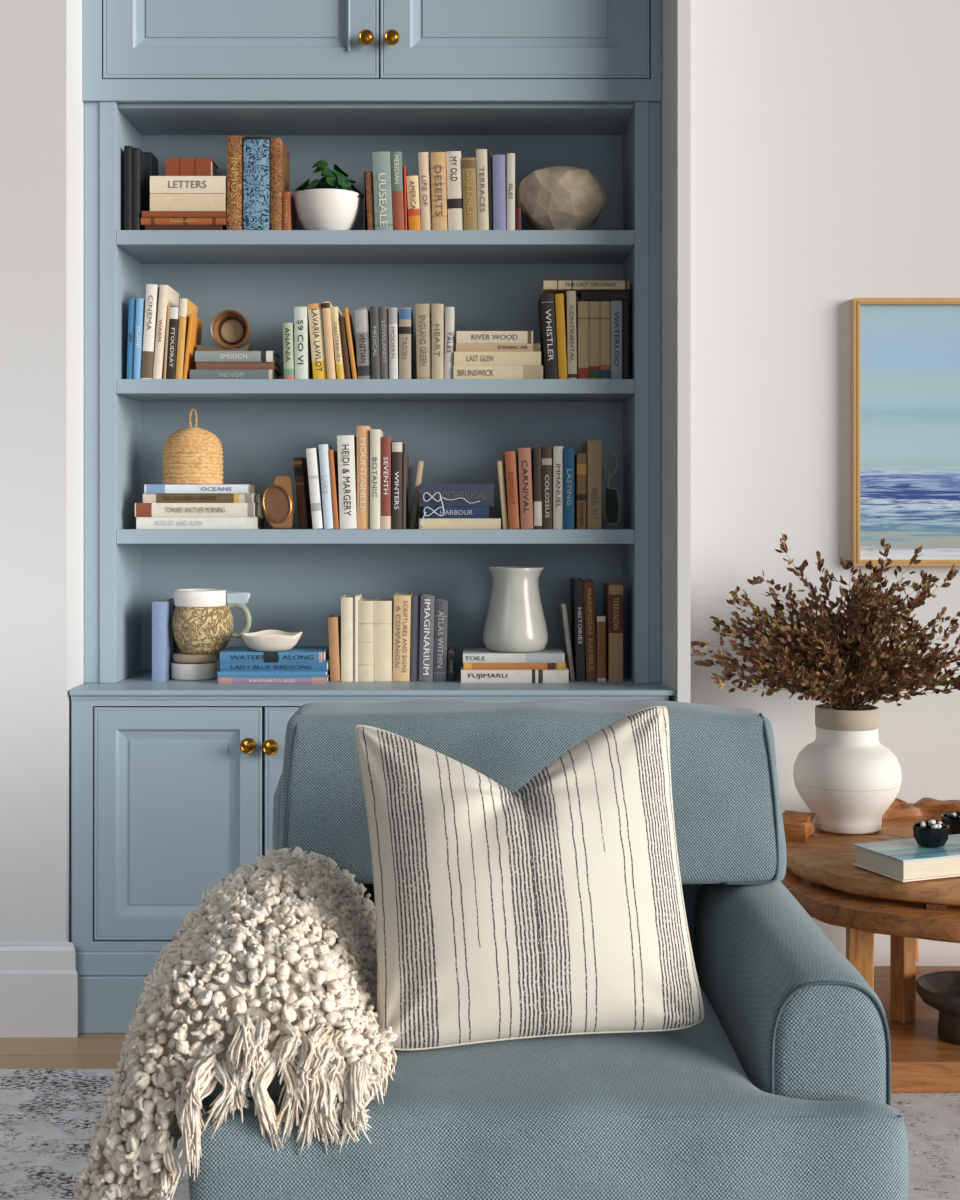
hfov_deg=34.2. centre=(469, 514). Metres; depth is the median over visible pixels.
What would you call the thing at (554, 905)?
throw pillow
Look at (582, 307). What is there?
book
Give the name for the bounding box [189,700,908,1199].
armchair
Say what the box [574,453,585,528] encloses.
book
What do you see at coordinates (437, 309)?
book
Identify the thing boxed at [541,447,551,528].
book
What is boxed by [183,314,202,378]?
book
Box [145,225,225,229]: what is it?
book
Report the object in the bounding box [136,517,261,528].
book
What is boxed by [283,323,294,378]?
book
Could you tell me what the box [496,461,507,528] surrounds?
book
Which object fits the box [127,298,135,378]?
book
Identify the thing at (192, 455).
woven basket
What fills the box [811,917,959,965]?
baseboard
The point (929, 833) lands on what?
bowl
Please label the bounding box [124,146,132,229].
book
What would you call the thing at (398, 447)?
book
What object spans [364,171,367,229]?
book
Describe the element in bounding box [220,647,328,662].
book
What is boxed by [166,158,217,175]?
book
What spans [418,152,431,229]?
book
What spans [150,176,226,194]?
book
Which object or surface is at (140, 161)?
book
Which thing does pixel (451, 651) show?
book
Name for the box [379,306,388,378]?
book
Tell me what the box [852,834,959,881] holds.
book
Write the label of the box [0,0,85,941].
wall
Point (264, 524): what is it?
pot
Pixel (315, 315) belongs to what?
book
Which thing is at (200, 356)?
book
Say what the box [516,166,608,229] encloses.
vase
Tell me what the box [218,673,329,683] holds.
book
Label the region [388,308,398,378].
book
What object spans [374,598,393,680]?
book
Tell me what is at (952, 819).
bowl
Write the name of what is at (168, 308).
book
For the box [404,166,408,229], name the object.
book
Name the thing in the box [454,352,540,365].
book
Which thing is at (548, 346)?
book
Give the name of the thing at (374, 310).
book
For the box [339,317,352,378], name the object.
book
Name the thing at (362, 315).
book
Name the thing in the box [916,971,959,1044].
pedestal bowl
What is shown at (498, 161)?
book
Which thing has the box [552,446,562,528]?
book
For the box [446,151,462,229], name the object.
book
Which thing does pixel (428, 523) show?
book
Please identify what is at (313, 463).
book
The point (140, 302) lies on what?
book
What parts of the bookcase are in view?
panel, shelf, shelf, shelf, panel, panel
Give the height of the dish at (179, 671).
0.042 m
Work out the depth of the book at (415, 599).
3.95 m
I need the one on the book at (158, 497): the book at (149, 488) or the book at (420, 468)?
the book at (149, 488)
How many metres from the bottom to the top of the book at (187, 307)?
0.208 m
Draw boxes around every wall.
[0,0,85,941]
[691,0,959,823]
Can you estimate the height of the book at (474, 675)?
0.034 m
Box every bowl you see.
[294,189,361,229]
[913,819,948,847]
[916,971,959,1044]
[941,812,959,834]
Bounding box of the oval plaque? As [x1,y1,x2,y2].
[262,476,292,528]
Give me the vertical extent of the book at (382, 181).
0.206 m
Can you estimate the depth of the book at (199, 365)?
3.95 m
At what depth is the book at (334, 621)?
3.94 m
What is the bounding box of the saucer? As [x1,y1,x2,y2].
[173,652,218,663]
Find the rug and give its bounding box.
[0,1069,959,1199]
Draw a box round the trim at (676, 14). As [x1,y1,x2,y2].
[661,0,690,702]
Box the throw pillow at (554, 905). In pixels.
[355,706,703,1050]
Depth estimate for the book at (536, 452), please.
3.94 m
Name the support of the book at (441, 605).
on the countertop
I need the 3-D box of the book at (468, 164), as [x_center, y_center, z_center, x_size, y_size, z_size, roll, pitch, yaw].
[-0.001,-0.808,4.019,0.034,0.190,0.158,-2,0,0]
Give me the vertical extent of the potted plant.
0.191 m
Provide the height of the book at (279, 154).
0.240 m
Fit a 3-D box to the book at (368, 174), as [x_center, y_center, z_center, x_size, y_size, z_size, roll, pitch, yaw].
[-0.253,-0.792,4.019,0.025,0.158,0.144,0,0,0]
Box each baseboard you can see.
[0,942,77,1037]
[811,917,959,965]
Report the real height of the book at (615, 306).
0.201 m
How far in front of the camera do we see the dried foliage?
3.93 m
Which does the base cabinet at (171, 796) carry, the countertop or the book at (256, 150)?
the countertop
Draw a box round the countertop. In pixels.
[69,671,675,695]
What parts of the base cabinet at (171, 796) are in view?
skirting, door, knob, knob, door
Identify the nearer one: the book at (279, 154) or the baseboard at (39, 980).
the baseboard at (39, 980)
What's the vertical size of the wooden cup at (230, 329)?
0.110 m
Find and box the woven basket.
[162,408,223,484]
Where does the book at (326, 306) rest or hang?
on the bookcase
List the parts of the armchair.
arm, frame, arm, arm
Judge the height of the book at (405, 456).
0.192 m
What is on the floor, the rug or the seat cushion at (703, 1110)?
the rug
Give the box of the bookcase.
[84,102,660,682]
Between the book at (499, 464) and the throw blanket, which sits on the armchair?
the throw blanket
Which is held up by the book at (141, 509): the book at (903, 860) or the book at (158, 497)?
the book at (158, 497)
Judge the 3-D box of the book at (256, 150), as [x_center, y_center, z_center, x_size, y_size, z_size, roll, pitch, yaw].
[-0.539,-0.834,4.010,0.066,0.243,0.142,0,0,0]
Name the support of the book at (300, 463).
on the bookcase
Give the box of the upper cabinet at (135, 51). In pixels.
[83,0,661,103]
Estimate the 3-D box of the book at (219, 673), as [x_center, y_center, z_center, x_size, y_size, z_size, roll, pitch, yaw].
[-0.494,0.397,3.968,0.270,0.015,0.162,0,0,0]
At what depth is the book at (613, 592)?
3.95 m
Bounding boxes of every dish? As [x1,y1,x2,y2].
[171,661,216,680]
[241,630,302,651]
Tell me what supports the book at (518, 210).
on the bookcase
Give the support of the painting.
attached to the wall at (825, 134)
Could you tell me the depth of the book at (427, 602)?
3.94 m
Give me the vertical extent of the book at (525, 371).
0.038 m
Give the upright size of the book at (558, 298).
0.219 m
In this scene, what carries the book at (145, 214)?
on the book at (144, 221)
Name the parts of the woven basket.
loop handle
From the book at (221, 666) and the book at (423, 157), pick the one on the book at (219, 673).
the book at (221, 666)
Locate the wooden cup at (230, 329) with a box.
[196,310,251,350]
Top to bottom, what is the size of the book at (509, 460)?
0.197 m
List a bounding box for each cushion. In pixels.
[189,987,908,1199]
[279,700,786,883]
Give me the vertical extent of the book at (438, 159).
0.203 m
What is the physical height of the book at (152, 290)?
0.243 m
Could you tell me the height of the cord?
0.089 m
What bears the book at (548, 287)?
on the book at (584, 295)
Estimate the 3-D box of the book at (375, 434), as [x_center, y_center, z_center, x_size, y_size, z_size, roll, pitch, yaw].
[-0.240,-0.090,4.011,0.026,0.252,0.144,0,0,0]
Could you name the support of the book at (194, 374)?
on the bookcase
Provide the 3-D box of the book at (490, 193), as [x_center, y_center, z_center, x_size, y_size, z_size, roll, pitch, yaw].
[0.052,-0.817,4.027,0.010,0.209,0.159,-1,0,0]
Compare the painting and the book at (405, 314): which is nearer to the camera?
the book at (405, 314)
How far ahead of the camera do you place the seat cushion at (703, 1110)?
2.19 m
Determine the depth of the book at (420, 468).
4.07 m
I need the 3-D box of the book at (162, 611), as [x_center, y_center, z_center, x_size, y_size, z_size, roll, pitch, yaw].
[-0.787,0.320,3.993,0.035,0.201,0.103,0,0,0]
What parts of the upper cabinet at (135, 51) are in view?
door, edge rod, knob, knob, door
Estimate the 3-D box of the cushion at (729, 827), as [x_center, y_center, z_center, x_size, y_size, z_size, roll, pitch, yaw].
[0.113,0.593,2.946,0.942,0.474,0.234,0,0,0]
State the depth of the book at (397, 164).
3.94 m
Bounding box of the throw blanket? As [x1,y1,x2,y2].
[72,847,397,1199]
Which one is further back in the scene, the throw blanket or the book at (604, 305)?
the book at (604, 305)
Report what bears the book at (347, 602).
on the countertop
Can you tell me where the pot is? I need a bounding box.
[260,516,271,528]
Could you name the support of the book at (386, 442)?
on the bookcase
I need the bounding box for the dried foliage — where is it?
[691,533,959,710]
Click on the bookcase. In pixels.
(295, 578)
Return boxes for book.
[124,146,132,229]
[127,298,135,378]
[132,148,149,229]
[133,298,145,378]
[135,503,262,516]
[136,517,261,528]
[141,217,226,229]
[141,284,159,378]
[142,211,226,217]
[143,493,262,502]
[144,152,157,175]
[144,484,256,493]
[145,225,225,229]
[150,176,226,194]
[150,194,226,211]
[152,600,172,681]
[153,285,178,378]
[163,305,170,378]
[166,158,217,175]
[166,306,179,378]
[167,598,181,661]
[175,298,197,378]
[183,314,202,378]
[190,369,279,378]
[195,351,279,365]
[196,362,280,374]
[217,658,329,670]
[217,669,329,676]
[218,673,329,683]
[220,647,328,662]
[227,136,242,229]
[243,137,269,229]
[270,138,288,229]
[282,192,296,229]
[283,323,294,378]
[293,457,312,528]
[294,307,312,378]
[306,448,323,528]
[308,303,326,378]
[318,444,333,528]
[322,302,336,378]
[328,450,339,528]
[328,614,340,680]
[331,307,344,378]
[337,435,356,528]
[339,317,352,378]
[341,595,355,681]
[344,308,357,378]
[354,594,361,681]
[355,308,371,378]
[357,426,371,528]
[358,598,376,681]
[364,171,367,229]
[365,171,374,229]
[370,306,379,378]
[370,429,382,528]
[372,152,392,229]
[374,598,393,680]
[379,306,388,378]
[381,437,393,528]
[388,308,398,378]
[391,152,404,229]
[392,441,404,528]
[392,592,412,680]
[399,308,412,378]
[402,453,408,528]
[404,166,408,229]
[406,176,420,229]
[410,461,424,528]
[410,594,420,680]
[416,304,431,378]
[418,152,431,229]
[419,484,493,506]
[419,518,500,528]
[419,593,435,680]
[424,507,488,517]
[431,152,447,229]
[432,304,443,378]
[433,597,447,680]
[444,307,454,378]
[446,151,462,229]
[447,647,454,680]
[453,365,542,378]
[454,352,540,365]
[456,331,532,343]
[456,343,539,351]
[461,664,568,682]
[462,158,476,229]
[463,648,564,662]
[463,662,565,669]
[476,149,488,229]
[488,151,492,229]
[492,155,505,229]
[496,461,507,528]
[503,451,518,528]
[505,153,514,229]
[515,208,520,229]
[516,448,532,528]
[531,448,541,528]
[538,294,557,378]
[541,280,628,295]
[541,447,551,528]
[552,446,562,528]
[554,294,566,378]
[559,601,574,679]
[563,448,573,528]
[564,291,576,378]
[570,578,584,680]
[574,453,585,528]
[576,301,588,378]
[577,290,628,301]
[583,440,600,528]
[583,579,596,680]
[589,301,599,378]
[595,613,605,680]
[600,301,609,378]
[604,582,622,680]
[610,301,621,378]
[622,301,628,378]
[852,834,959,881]
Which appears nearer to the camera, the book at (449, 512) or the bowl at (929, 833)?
the bowl at (929, 833)
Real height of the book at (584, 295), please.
0.028 m
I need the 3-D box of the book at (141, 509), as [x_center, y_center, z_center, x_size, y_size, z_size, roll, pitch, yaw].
[-0.695,-0.013,4.026,0.303,0.035,0.174,0,0,0]
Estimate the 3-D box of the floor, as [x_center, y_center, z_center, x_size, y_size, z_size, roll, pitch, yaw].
[0.100,1.271,1.800,6.200,0.050,5.600,0,0,0]
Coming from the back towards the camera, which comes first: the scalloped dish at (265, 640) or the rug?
the scalloped dish at (265, 640)
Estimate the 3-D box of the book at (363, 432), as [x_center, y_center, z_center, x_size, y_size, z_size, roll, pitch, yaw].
[-0.271,-0.095,4.025,0.031,0.261,0.159,0,0,0]
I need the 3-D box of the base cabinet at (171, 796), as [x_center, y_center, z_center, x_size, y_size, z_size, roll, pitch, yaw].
[-0.241,0.840,3.963,1.439,0.812,0.474,0,0,0]
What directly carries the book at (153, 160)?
on the bookcase
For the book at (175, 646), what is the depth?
4.09 m
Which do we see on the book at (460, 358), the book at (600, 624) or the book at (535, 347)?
the book at (535, 347)
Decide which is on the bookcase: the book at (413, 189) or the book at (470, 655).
the book at (413, 189)
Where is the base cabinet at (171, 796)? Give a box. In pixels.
[71,696,668,1033]
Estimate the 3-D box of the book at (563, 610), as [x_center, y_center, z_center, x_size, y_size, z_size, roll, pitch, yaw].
[0.251,0.323,4.039,0.033,0.195,0.131,0,0,0]
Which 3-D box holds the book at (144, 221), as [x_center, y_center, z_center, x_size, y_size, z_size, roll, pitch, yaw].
[-0.725,-0.744,4.009,0.216,0.019,0.133,0,0,0]
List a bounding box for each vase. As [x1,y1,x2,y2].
[483,567,547,652]
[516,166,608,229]
[793,704,901,833]
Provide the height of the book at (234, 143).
0.246 m
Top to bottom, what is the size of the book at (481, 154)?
0.212 m
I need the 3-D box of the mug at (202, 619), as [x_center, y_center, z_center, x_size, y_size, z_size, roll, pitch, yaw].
[-0.675,0.273,4.002,0.188,0.162,0.157,0,0,33]
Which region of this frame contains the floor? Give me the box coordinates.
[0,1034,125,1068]
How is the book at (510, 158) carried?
on the bookcase
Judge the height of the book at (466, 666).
0.017 m
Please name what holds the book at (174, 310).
on the bookcase
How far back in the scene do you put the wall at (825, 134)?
4.25 m
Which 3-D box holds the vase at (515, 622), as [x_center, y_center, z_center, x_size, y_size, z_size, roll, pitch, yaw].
[0.116,0.240,3.985,0.166,0.212,0.166,0,0,0]
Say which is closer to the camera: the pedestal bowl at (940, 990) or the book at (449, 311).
the pedestal bowl at (940, 990)
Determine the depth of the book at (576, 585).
3.95 m
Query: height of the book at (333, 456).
0.201 m
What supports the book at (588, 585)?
on the countertop
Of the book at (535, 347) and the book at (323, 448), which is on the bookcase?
the book at (323, 448)
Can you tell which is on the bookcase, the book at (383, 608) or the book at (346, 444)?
the book at (346, 444)
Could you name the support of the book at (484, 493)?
on the book at (449, 512)
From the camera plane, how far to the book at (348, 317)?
3.94 m
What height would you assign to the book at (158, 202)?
0.045 m
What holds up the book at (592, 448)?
on the bookcase
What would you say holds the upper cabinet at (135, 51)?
attached to the wall at (42, 103)
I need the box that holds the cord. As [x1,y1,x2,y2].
[421,492,479,526]
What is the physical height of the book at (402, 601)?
0.217 m
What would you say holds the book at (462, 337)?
on the book at (535, 347)
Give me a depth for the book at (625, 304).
3.95 m
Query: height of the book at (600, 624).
0.164 m
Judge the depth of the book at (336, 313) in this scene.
3.95 m
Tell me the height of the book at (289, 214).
0.105 m
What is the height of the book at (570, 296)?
0.226 m
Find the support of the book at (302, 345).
on the bookcase
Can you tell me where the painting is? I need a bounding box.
[851,298,959,565]
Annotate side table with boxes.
[781,797,959,1091]
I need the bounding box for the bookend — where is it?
[603,451,619,527]
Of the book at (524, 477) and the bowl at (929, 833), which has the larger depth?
the book at (524, 477)
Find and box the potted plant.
[294,160,363,229]
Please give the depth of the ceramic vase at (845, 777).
3.88 m
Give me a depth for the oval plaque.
3.93 m
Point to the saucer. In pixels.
(180, 657)
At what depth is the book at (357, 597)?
3.94 m
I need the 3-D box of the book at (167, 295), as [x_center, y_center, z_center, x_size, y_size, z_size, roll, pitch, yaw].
[-0.783,-0.461,4.018,0.039,0.242,0.160,0,0,0]
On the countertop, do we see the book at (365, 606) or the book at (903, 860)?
the book at (365, 606)
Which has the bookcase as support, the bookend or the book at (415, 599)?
the bookend
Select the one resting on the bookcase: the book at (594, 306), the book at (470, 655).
the book at (594, 306)
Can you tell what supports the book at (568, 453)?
on the bookcase
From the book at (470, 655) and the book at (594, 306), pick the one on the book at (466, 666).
the book at (470, 655)
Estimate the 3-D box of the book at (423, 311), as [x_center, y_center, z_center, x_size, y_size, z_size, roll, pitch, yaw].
[-0.118,-0.438,4.018,0.036,0.194,0.145,-1,0,0]
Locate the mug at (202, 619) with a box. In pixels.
[171,589,251,653]
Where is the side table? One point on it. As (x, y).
(820, 874)

